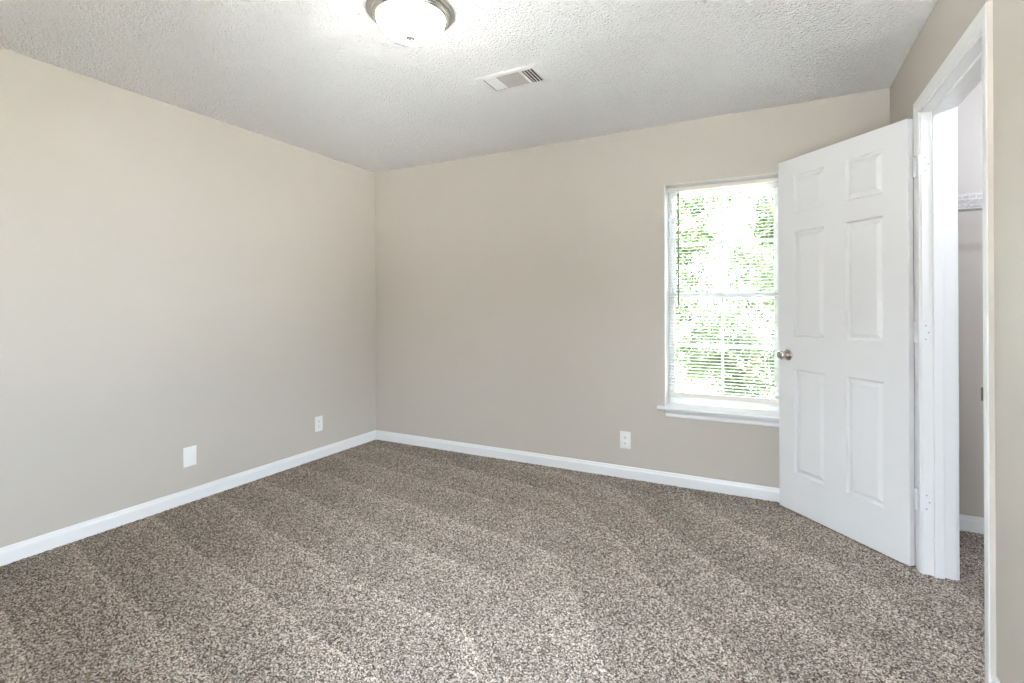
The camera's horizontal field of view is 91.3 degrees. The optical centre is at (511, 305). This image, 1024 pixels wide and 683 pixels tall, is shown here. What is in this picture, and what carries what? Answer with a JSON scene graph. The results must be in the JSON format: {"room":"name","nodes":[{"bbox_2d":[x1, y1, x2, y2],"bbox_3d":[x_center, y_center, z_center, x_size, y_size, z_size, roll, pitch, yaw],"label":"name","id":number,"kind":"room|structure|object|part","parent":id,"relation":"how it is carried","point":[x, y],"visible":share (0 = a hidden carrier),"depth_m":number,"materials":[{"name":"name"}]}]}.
{"room":"empty bedroom","nodes":[
{"label":"empty bedroom","id":0,"kind":"room"},
{"bbox_2d":[0,47,375,547],"bbox_3d":[-2.174,0.024,2.921,0.210,2.460,4.110,0,0,27],"label":"wall","id":1,"kind":"structure","parent":0,"point":[173,278],"depth_m":2.90,"materials":[{"name":"beige paint"}]},
{"bbox_2d":[0,430,375,565],"bbox_3d":[-2.070,1.162,2.867,0.014,0.084,3.690,0,0,27],"label":"baseboard","id":2,"kind":"structure","parent":1,"relation":"attached to","point":[11,553],"depth_m":2.90,"materials":[{"name":"white paint"}]},
{"bbox_2d":[183,445,195,467],"bbox_3d":[-1.973,0.923,3.063,0.008,0.120,0.078,0,0,27],"label":"blank plate","id":3,"kind":"object","parent":1,"relation":"attached to","point":[189,453],"visible":1,"depth_m":3.06,"materials":[{"name":"white plastic"}]},
{"bbox_2d":[315,415,322,431],"bbox_3d":[-1.520,0.929,3.937,0.009,0.118,0.074,0,0,27],"label":"wall outlet","id":4,"kind":"object","parent":1,"relation":"attached to","point":[318,420],"visible":1,"depth_m":3.93,"materials":[{"name":"white plastic"}]},
{"bbox_2d":[0,0,936,172],"bbox_3d":[0.099,-1.219,1.745,5.338,0.026,4.110,0,0,27],"label":"ceiling","id":5,"kind":"structure","parent":0,"point":[322,77],"depth_m":2.46,"materials":[{"name":"white paint"}]},
{"bbox_2d":[366,0,454,45],"bbox_3d":[-0.413,-1.139,2.045,0.356,0.128,0.356,0,0,27],"label":"ceiling light","id":6,"kind":"object","parent":5,"relation":"attached to","point":[407,22],"visible":1,"depth_m":1.98,"materials":[{"name":"white glass"}]},
{"bbox_2d":[475,63,550,92],"bbox_3d":[0.008,-1.251,2.653,0.349,0.114,0.204,0,0,27],"label":"ceiling vent","id":7,"kind":"object","parent":5,"relation":"in","point":[530,74],"visible":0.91,"depth_m":2.66,"materials":[{"name":"white metal"}]},
{"bbox_2d":[0,439,984,682],"bbox_3d":[0.108,1.191,1.740,4.918,0.007,3.690,0,0,27],"label":"floor","id":8,"kind":"structure","parent":0,"point":[375,561],"depth_m":2.11,"materials":[{"name":"beige carpet"}]},
{"bbox_2d":[375,80,983,517],"bbox_3d":[1.093,0.014,3.426,5.128,2.460,0.210,0,0,27],"label":"wall","id":9,"kind":"structure","parent":0,"point":[519,293],"depth_m":3.62,"materials":[{"name":"beige paint"}]},
{"bbox_2d":[376,430,779,501],"bbox_3d":[0.439,1.155,3.638,3.762,0.084,0.014,0,0,27],"label":"baseboard","id":10,"kind":"structure","parent":9,"relation":"attached to","point":[640,474],"depth_m":3.55,"materials":[{"name":"white paint"}]},
{"bbox_2d":[620,431,630,448],"bbox_3d":[0.784,0.930,3.462,0.074,0.118,0.009,0,0,27],"label":"wall outlet","id":11,"kind":"object","parent":9,"relation":"attached to","point":[625,437],"visible":1,"depth_m":3.46,"materials":[{"name":"white plastic"}]},
{"bbox_2d":[657,173,778,426],"bbox_3d":[1.367,-0.035,3.261,0.784,1.544,0.252,0,0,27],"label":"window","id":12,"kind":"structure","parent":9,"relation":"in","point":[752,413],"depth_m":3.31,"materials":[{"name":"white paint"}]},
{"bbox_3d":[1.349,0.678,3.222,0.784,0.022,0.167,0,0,27],"label":"sill","id":13,"kind":"part","parent":12,"relation":"part of","materials":[{"name":"white paint"}]},
{"bbox_2d":[668,177,778,403],"bbox_3d":[1.368,-0.093,3.264,0.674,1.415,0.042,0,0,27],"label":"window blind","id":14,"kind":"object","parent":12,"relation":"attached to","point":[768,400],"visible":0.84,"depth_m":3.26,"materials":[{"name":"white plastic"}]},
{"bbox_3d":[1.133,-0.090,3.393,0.005,1.367,0.028,0,0,27],"label":"ladder cord","id":15,"kind":"part","parent":14,"relation":"part of","materials":[{"name":"white plastic"}]},
{"bbox_3d":[1.373,-0.091,3.269,0.005,1.367,0.028,0,0,27],"label":"ladder cord","id":16,"kind":"part","parent":14,"relation":"part of","materials":[{"name":"white plastic"}]},
{"bbox_3d":[1.369,-0.787,3.271,0.674,0.026,0.027,0,0,27],"label":"head rail","id":17,"kind":"part","parent":14,"relation":"part of","materials":[{"name":"white plastic"}]},
{"bbox_3d":[1.373,0.600,3.268,0.668,0.029,0.025,0,0,27],"label":"rail","id":18,"kind":"part","parent":14,"relation":"part of","materials":[{"name":"white plastic"}]},
{"bbox_3d":[1.612,-0.092,3.145,0.005,1.367,0.028,0,0,27],"label":"ladder cord","id":19,"kind":"part","parent":14,"relation":"part of","materials":[{"name":"white plastic"}]},
{"bbox_2d":[675,193,772,291],"bbox_3d":[1.407,-0.418,3.342,0.604,0.678,0.008,0,0,27],"label":"grille","id":20,"kind":"object","parent":12,"relation":"attached to","point":[686,194],"depth_m":3.34,"materials":[{"name":"white plastic"}]},
{"bbox_3d":[1.407,-0.418,3.342,0.654,0.738,0.026,0,0,27],"label":"sash","id":21,"kind":"part","parent":12,"relation":"part of","materials":[{"name":"white plastic"}]},
{"bbox_2d":[675,297,773,394],"bbox_3d":[1.395,0.273,3.312,0.604,0.669,0.008,0,0,27],"label":"grille","id":22,"kind":"object","parent":12,"relation":"attached to","point":[697,346],"depth_m":3.31,"materials":[{"name":"white plastic"}]},
{"bbox_3d":[1.395,0.273,3.312,0.654,0.729,0.026,0,0,27],"label":"sash","id":23,"kind":"part","parent":12,"relation":"part of","materials":[{"name":"white plastic"}]},
{"bbox_2d":[958,193,981,210],"bbox_3d":[2.601,-0.370,2.354,1.024,0.334,0.310,0,0,27],"label":"wire shelf","id":24,"kind":"object","parent":9,"relation":"attached to","point":[976,194],"visible":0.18,"depth_m":2.50,"materials":[{"name":"white metal"}]},
{"bbox_2d":[959,514,983,533],"bbox_3d":[2.674,1.144,2.482,1.041,0.084,0.014,0,0,27],"label":"baseboard","id":25,"kind":"structure","parent":9,"relation":"attached to","point":[974,524],"depth_m":2.62,"materials":[{"name":"white paint"}]},
{"bbox_2d":[890,0,1023,682],"bbox_3d":[1.312,0.009,1.117,0.115,2.460,3.690,0,0,27],"label":"wall","id":26,"kind":"structure","parent":0,"point":[948,20],"depth_m":1.43,"materials":[{"name":"beige paint"}]},
{"bbox_2d":[777,118,931,565],"bbox_3d":[1.713,0.166,2.587,0.148,2.024,0.825,0,0,-16],"label":"door","id":27,"kind":"structure","parent":26,"relation":"in","point":[848,327],"depth_m":2.52,"materials":[{"name":"white paint"}]},
{"bbox_3d":[1.572,0.286,2.898,0.050,0.052,0.052,0,0,-16],"label":"knob","id":28,"kind":"part","parent":27,"relation":"part of","materials":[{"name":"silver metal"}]},
{"bbox_3d":[1.807,-0.624,2.265,0.023,0.089,0.002,0,0,-16],"label":"plate","id":29,"kind":"part","parent":27,"relation":"part of","materials":[{"name":"white metal"}]},
{"bbox_3d":[1.809,0.118,2.263,0.023,0.089,0.002,0,0,-16],"label":"plate","id":30,"kind":"part","parent":27,"relation":"part of","materials":[{"name":"white metal"}]},
{"bbox_3d":[1.812,0.866,2.262,0.023,0.089,0.002,0,0,-16],"label":"plate","id":31,"kind":"part","parent":27,"relation":"part of","materials":[{"name":"white metal"}]},
{"bbox_3d":[1.819,-0.624,2.206,0.043,0.089,0.003,0,0,27],"label":"jamb plate","id":32,"kind":"part","parent":27,"relation":"part of","materials":[{"name":"white paint"}]},
{"bbox_3d":[1.821,0.118,2.205,0.043,0.089,0.003,0,0,27],"label":"jamb plate","id":33,"kind":"part","parent":27,"relation":"part of","materials":[{"name":"white paint"}]},
{"bbox_3d":[1.824,0.865,2.203,0.043,0.089,0.003,0,0,27],"label":"jamb plate","id":34,"kind":"part","parent":27,"relation":"part of","materials":[{"name":"white paint"}]},
{"bbox_2d":[913,0,995,682],"bbox_3d":[1.694,0.136,1.854,0.147,2.105,0.867,0,0,27],"label":"door frame","id":35,"kind":"structure","parent":26,"relation":"attached to","point":[937,533],"depth_m":2.17,"materials":[{"name":"white paint"}]},
{"bbox_3d":[1.822,0.137,2.244,0.016,2.105,0.057,0,0,27],"label":"casing","id":36,"kind":"part","parent":35,"relation":"part of","materials":[{"name":"white paint"}]},
{"bbox_3d":[1.632,-0.888,1.887,0.016,0.057,0.867,0,0,27],"label":"head casing","id":37,"kind":"part","parent":35,"relation":"part of","materials":[{"name":"white paint"}]},
{"bbox_3d":[1.938,0.136,2.184,0.016,2.105,0.057,0,0,27],"label":"casing","id":38,"kind":"part","parent":35,"relation":"part of","materials":[{"name":"white paint"}]},
{"bbox_3d":[1.450,0.136,1.525,0.016,2.105,0.057,0,0,27],"label":"casing","id":39,"kind":"part","parent":35,"relation":"part of","materials":[{"name":"white paint"}]},
{"bbox_2d":[990,675,1000,682],"bbox_3d":[0.926,1.147,0.501,0.014,0.084,2.242,0,0,27],"label":"baseboard","id":40,"kind":"structure","parent":26,"relation":"attached to","point":[995,678],"depth_m":1.49,"materials":[{"name":"white paint"}]},
{"label":"outside","id":41,"kind":"structure","parent":0,"visible":0},
{"bbox_2d":[675,342,773,397],"bbox_3d":[13.767,4.144,26.564,80.000,0.100,60.160,0,0,27],"label":"ground","id":42,"kind":"structure","parent":41,"point":[675,342],"depth_m":26.07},
{"bbox_2d":[675,193,730,348],"bbox_3d":[1.867,0.117,9.586,4.519,8.011,5.590,0,0,-34],"label":"leafy tree","id":43,"kind":"object","parent":42,"relation":"on","point":[714,204],"visible":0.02,"depth_m":8.96,"materials":[{"name":"green plant"}]},
{"bbox_2d":[675,189,773,398],"bbox_3d":[6.425,-0.600,14.074,6.697,9.448,5.801,0,0,13],"label":"leafy tree","id":44,"kind":"object","parent":42,"relation":"on","point":[697,307],"visible":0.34,"depth_m":13.29,"materials":[{"name":"green plant"}]},
{"bbox_2d":[738,206,773,377],"bbox_3d":[11.711,-0.677,19.169,6.141,9.583,5.744,0,0,37],"label":"leafy tree","id":45,"kind":"object","parent":42,"relation":"on","point":[752,206],"visible":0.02,"depth_m":19.36,"materials":[{"name":"green plant"}]}
]}

